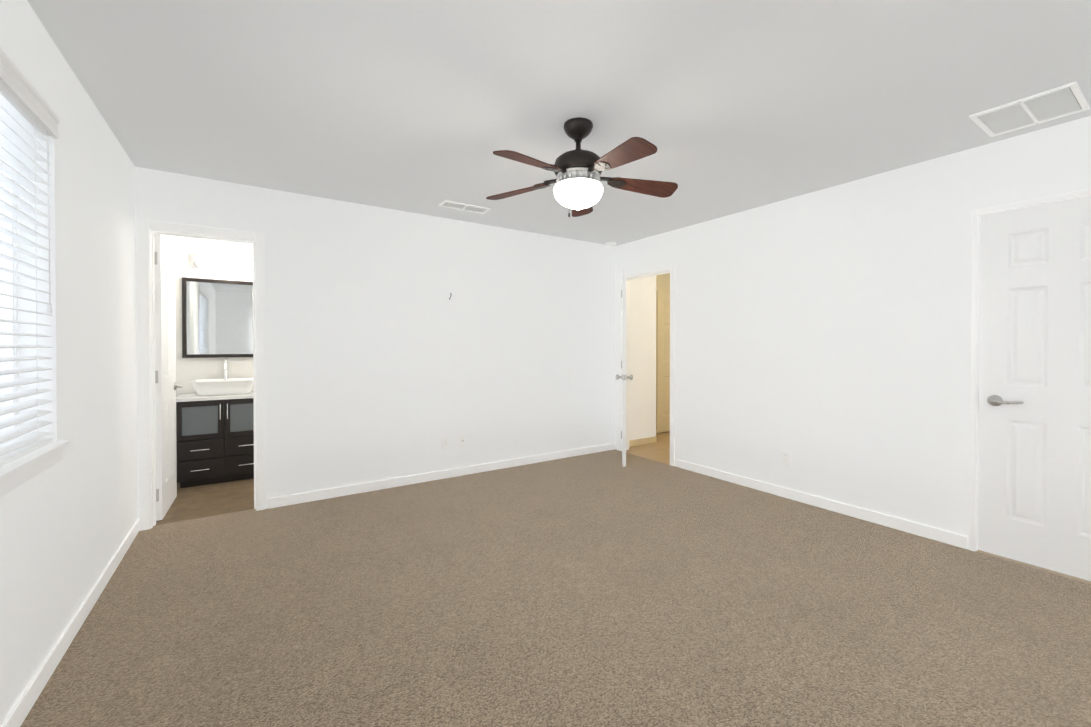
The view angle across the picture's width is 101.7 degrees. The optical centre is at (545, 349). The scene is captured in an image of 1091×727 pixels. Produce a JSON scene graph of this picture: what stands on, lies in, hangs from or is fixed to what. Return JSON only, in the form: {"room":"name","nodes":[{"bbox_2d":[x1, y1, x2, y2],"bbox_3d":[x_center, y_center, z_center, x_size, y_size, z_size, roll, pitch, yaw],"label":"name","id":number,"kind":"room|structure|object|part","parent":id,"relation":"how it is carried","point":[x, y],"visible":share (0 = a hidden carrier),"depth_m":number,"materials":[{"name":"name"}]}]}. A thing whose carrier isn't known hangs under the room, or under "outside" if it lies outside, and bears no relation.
{"room":"empty bedroom","nodes":[
{"label":"empty bedroom","id":0,"kind":"room"},
{"bbox_2d":[0,0,162,726],"bbox_3d":[-1.765,0.011,1.355,0.160,2.440,6.860,0,1,-33],"label":"wall","id":1,"kind":"structure","parent":0,"point":[68,521],"depth_m":1.89,"materials":[{"name":"white paint"}]},
{"bbox_2d":[0,145,69,496],"bbox_3d":[-1.490,-0.229,0.971,0.178,1.355,1.860,0,1,-33],"label":"window unit","id":2,"kind":"structure","parent":1,"relation":"in","point":[16,474],"depth_m":1.65,"materials":[{"name":"white plastic"}]},
{"bbox_2d":[0,48,60,466],"bbox_3d":[-1.457,-0.268,0.993,0.080,1.274,1.796,0,1,-33],"label":"window blind","id":3,"kind":"object","parent":2,"relation":"attached to","point":[28,116],"visible":1,"depth_m":1.56,"materials":[{"name":"white plastic"}]},
{"bbox_3d":[-1.895,-0.486,1.696,0.012,0.692,0.014,0,1,-33],"label":"cord","id":4,"kind":"part","parent":3,"relation":"part of","materials":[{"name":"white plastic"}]},
{"bbox_2d":[1,519,139,726],"bbox_3d":[-1.302,1.195,0.819,0.012,0.080,5.200,0,1,-33],"label":"baseboard","id":5,"kind":"structure","parent":1,"relation":"attached to","point":[29,697],"depth_m":1.78,"materials":[{"name":"white paint"}]},
{"bbox_2d":[154,234,183,520],"bbox_3d":[-2.879,0.195,3.372,0.155,2.015,0.595,0,1,-32],"label":"bathroom door","id":6,"kind":"structure","parent":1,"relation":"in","point":[166,385],"depth_m":3.27,"materials":[{"name":"white paint"}]},
{"bbox_2d":[155,478,253,525],"bbox_3d":[-2.154,1.237,4.327,2.780,0.060,1.490,0,1,-33],"label":"floor","id":7,"kind":"structure","parent":0,"point":[195,502],"depth_m":3.57,"materials":[{"name":"wood"}]},
{"bbox_2d":[176,358,253,487],"bbox_3d":[-3.017,0.646,4.186,0.702,1.125,0.489,0,1,-33],"label":"bathroom vanity","id":8,"kind":"object","parent":7,"relation":"on","point":[214,431],"visible":0.85,"depth_m":3.98,"materials":[{"name":"black wood"}]},
{"bbox_2d":[191,378,252,395],"bbox_3d":[-3.021,0.350,4.190,0.480,0.133,0.360,0,1,-33],"label":"sink","id":9,"kind":"object","parent":8,"relation":"in","point":[225,386],"depth_m":4.07,"materials":[{"name":"white ceramic"}]},
{"bbox_2d":[223,358,228,379],"bbox_3d":[-3.092,0.249,4.296,0.054,0.333,0.169,0,1,-33],"label":"faucet","id":10,"kind":"object","parent":8,"relation":"on","point":[225,365],"depth_m":4.32,"materials":[{"name":"silver metal"}]},
{"bbox_2d":[162,235,252,251],"bbox_3d":[-2.123,-1.113,4.298,2.500,0.240,1.300,0,1,-33],"label":"ceiling","id":11,"kind":"structure","parent":0,"point":[179,240],"depth_m":4.15,"materials":[{"name":"white paint"}]},
{"bbox_2d":[170,244,252,396],"bbox_3d":[-2.532,-0.017,4.888,2.780,2.440,0.120,0,1,-33],"label":"wall","id":12,"kind":"structure","parent":0,"point":[188,370],"depth_m":4.28,"materials":[{"name":"white paint"}]},
{"bbox_2d":[182,277,252,357],"bbox_3d":[-3.143,-0.303,4.387,0.690,0.760,0.030,0,1,-33],"label":"bathroom mirror","id":13,"kind":"object","parent":12,"relation":"attached to","point":[217,318],"visible":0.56,"depth_m":4.34,"materials":[{"name":"black wood"}]},
{"bbox_2d":[189,253,252,271],"bbox_3d":[-3.120,-0.851,4.348,0.590,0.135,0.115,0,1,-33],"label":"sconce","id":14,"kind":"object","parent":12,"relation":"attached to","point":[204,261],"visible":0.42,"depth_m":4.32,"materials":[{"name":"white glass"}]},
{"bbox_2d":[135,167,655,518],"bbox_3d":[-0.689,-0.013,4.405,5.000,2.440,0.120,0,1,-33],"label":"wall","id":15,"kind":"structure","parent":0,"point":[386,357],"depth_m":4.01,"materials":[{"name":"white paint"}]},
{"bbox_2d":[137,219,265,530],"bbox_3d":[-2.466,0.169,3.231,0.716,2.093,0.148,0,1,-33],"label":"door frame","id":16,"kind":"structure","parent":15,"relation":"attached to","point":[147,230],"depth_m":3.06,"materials":[{"name":"white paint"}]},
{"bbox_2d":[268,443,615,508],"bbox_3d":[-0.638,1.167,4.369,3.545,0.080,0.012,0,1,-33],"label":"baseboard","id":17,"kind":"structure","parent":15,"relation":"attached to","point":[286,500],"depth_m":4.04,"materials":[{"name":"white paint"}]},
{"bbox_2d":[442,436,448,448],"bbox_3d":[-0.937,0.869,4.170,0.072,0.116,0.008,0,1,-33],"label":"electrical outlet","id":18,"kind":"object","parent":15,"relation":"attached to","point":[445,441],"visible":1,"depth_m":4.17,"materials":[{"name":"white plastic"}]},
{"bbox_2d":[459,434,465,446],"bbox_3d":[-0.793,0.873,4.261,0.072,0.116,0.016,0,1,-33],"label":"electrical outlet","id":19,"kind":"object","parent":15,"relation":"attached to","point":[462,440],"visible":1,"depth_m":4.26,"materials":[{"name":"white plastic"}]},
{"bbox_2d":[629,436,656,446],"bbox_3d":[1.226,1.155,5.842,0.950,0.080,0.412,0,1,-33],"label":"baseboard","id":20,"kind":"structure","parent":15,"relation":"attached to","point":[642,441],"depth_m":5.59,"materials":[{"name":"beige paint"}]},
{"bbox_2d":[20,449,1090,726],"bbox_3d":[0.446,1.256,1.910,4.450,0.060,5.410,0,1,-33],"label":"floor carpet","id":21,"kind":"object","parent":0,"point":[602,589],"visible":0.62,"depth_m":2.02,"materials":[{"name":"brown carpet"}]},
{"bbox_2d":[27,0,1090,245],"bbox_3d":[1.048,-1.284,3.182,6.880,0.120,6.900,0,1,-33],"label":"ceiling","id":22,"kind":"structure","parent":0,"point":[429,106],"depth_m":2.08,"materials":[{"name":"grey paint"}]},
{"bbox_2d":[438,200,490,213],"bbox_3d":[-0.691,-1.223,3.818,0.420,0.011,0.160,0,1,-33],"label":"ceiling vent","id":23,"kind":"object","parent":22,"relation":"in","point":[463,206],"visible":0.98,"depth_m":3.81,"materials":[{"name":"white plastic"}]},
{"bbox_2d":[486,117,677,216],"bbox_3d":[0.184,-0.952,2.376,1.090,0.531,1.067,0,1,-33],"label":"ceiling fan","id":24,"kind":"object","parent":22,"relation":"hanging from","point":[578,187],"visible":1,"depth_m":2.32,"materials":[{"name":"brown wood"}]},
{"bbox_3d":[0.177,-0.818,2.409,0.269,0.127,0.269,0,1,-33],"label":"glass","id":25,"kind":"part","parent":24,"relation":"part of","materials":[{"name":"white glass"}]},
{"bbox_2d":[605,242,615,246],"bbox_3d":[0.758,-1.220,5.161,0.128,0.037,0.128,0,1,-33],"label":"smoke detector","id":26,"kind":"object","parent":22,"relation":"attached to","point":[610,244],"visible":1,"depth_m":5.12,"materials":[{"name":"white plastic"}]},
{"bbox_2d":[969,81,1089,136],"bbox_3d":[2.468,-1.211,2.269,0.400,0.011,0.360,0,1,-33],"label":"ceiling vent","id":27,"kind":"object","parent":22,"relation":"in","point":[1056,103],"visible":1,"depth_m":2.25,"materials":[{"name":"white plastic"}]},
{"bbox_2d":[656,273,669,431],"bbox_3d":[1.800,-0.030,6.531,1.700,2.440,0.120,0,1,-33],"label":"wall","id":28,"kind":"structure","parent":0,"point":[662,280],"depth_m":6.37,"materials":[{"name":"beige paint"}]},
{"bbox_2d":[656,286,669,292],"bbox_3d":[1.881,0.145,6.501,0.880,2.090,0.018,0,1,-33],"label":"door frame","id":29,"kind":"structure","parent":28,"relation":"attached to","point":[659,288],"depth_m":6.34,"materials":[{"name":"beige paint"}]},
{"bbox_2d":[656,290,669,432],"bbox_3d":[1.907,0.171,6.464,0.761,2.015,0.107,0,1,-33],"label":"hall door","id":30,"kind":"structure","parent":28,"relation":"in","point":[662,361],"depth_m":6.33,"materials":[{"name":"beige paint"}]},
{"bbox_2d":[615,116,1090,548],"bbox_3d":[2.354,-0.004,3.157,0.120,2.440,5.320,0,1,-33],"label":"wall","id":31,"kind":"structure","parent":0,"point":[823,337],"depth_m":3.24,"materials":[{"name":"white paint"}]},
{"bbox_2d":[616,269,632,466],"bbox_3d":[0.864,0.183,4.891,0.179,2.015,0.735,0,0,9],"label":"hall door","id":32,"kind":"structure","parent":31,"relation":"in","point":[624,376],"depth_m":4.53,"materials":[{"name":"white paint"}]},
{"bbox_2d":[617,263,674,465],"bbox_3d":[1.152,0.156,4.976,0.148,2.093,0.856,0,1,-33],"label":"door frame","id":33,"kind":"structure","parent":31,"relation":"attached to","point":[659,270],"depth_m":5.24,"materials":[{"name":"white paint"}]},
{"bbox_2d":[781,450,789,465],"bbox_3d":[1.964,0.888,3.637,0.008,0.116,0.072,0,1,-33],"label":"electrical outlet","id":34,"kind":"object","parent":31,"relation":"attached to","point":[785,457],"visible":1,"depth_m":3.63,"materials":[{"name":"white plastic"}]},
{"bbox_2d":[676,459,967,548],"bbox_3d":[1.960,1.173,3.644,0.012,0.080,2.237,0,1,-33],"label":"baseboard","id":35,"kind":"structure","parent":31,"relation":"attached to","point":[929,532],"depth_m":3.29,"materials":[{"name":"white paint"}]},
{"bbox_2d":[969,188,1090,551],"bbox_3d":[2.837,0.192,2.429,0.144,2.061,0.732,0,1,-33],"label":"door frame","id":36,"kind":"structure","parent":31,"relation":"attached to","point":[974,380],"depth_m":2.68,"materials":[{"name":"white paint"}]},
{"bbox_2d":[978,196,1090,580],"bbox_3d":[2.787,0.203,2.390,0.095,2.015,0.672,0,1,-33],"label":"closet door","id":37,"kind":"structure","parent":31,"relation":"in","point":[1034,489],"depth_m":2.48,"materials":[{"name":"white paint"}]},
{"bbox_2d":[626,431,1090,583],"bbox_3d":[3.185,1.240,4.004,2.430,0.060,5.880,0,1,-33],"label":"floor","id":38,"kind":"structure","parent":0,"point":[659,450],"depth_m":5.14,"materials":[{"name":"brown wood"}]}
]}

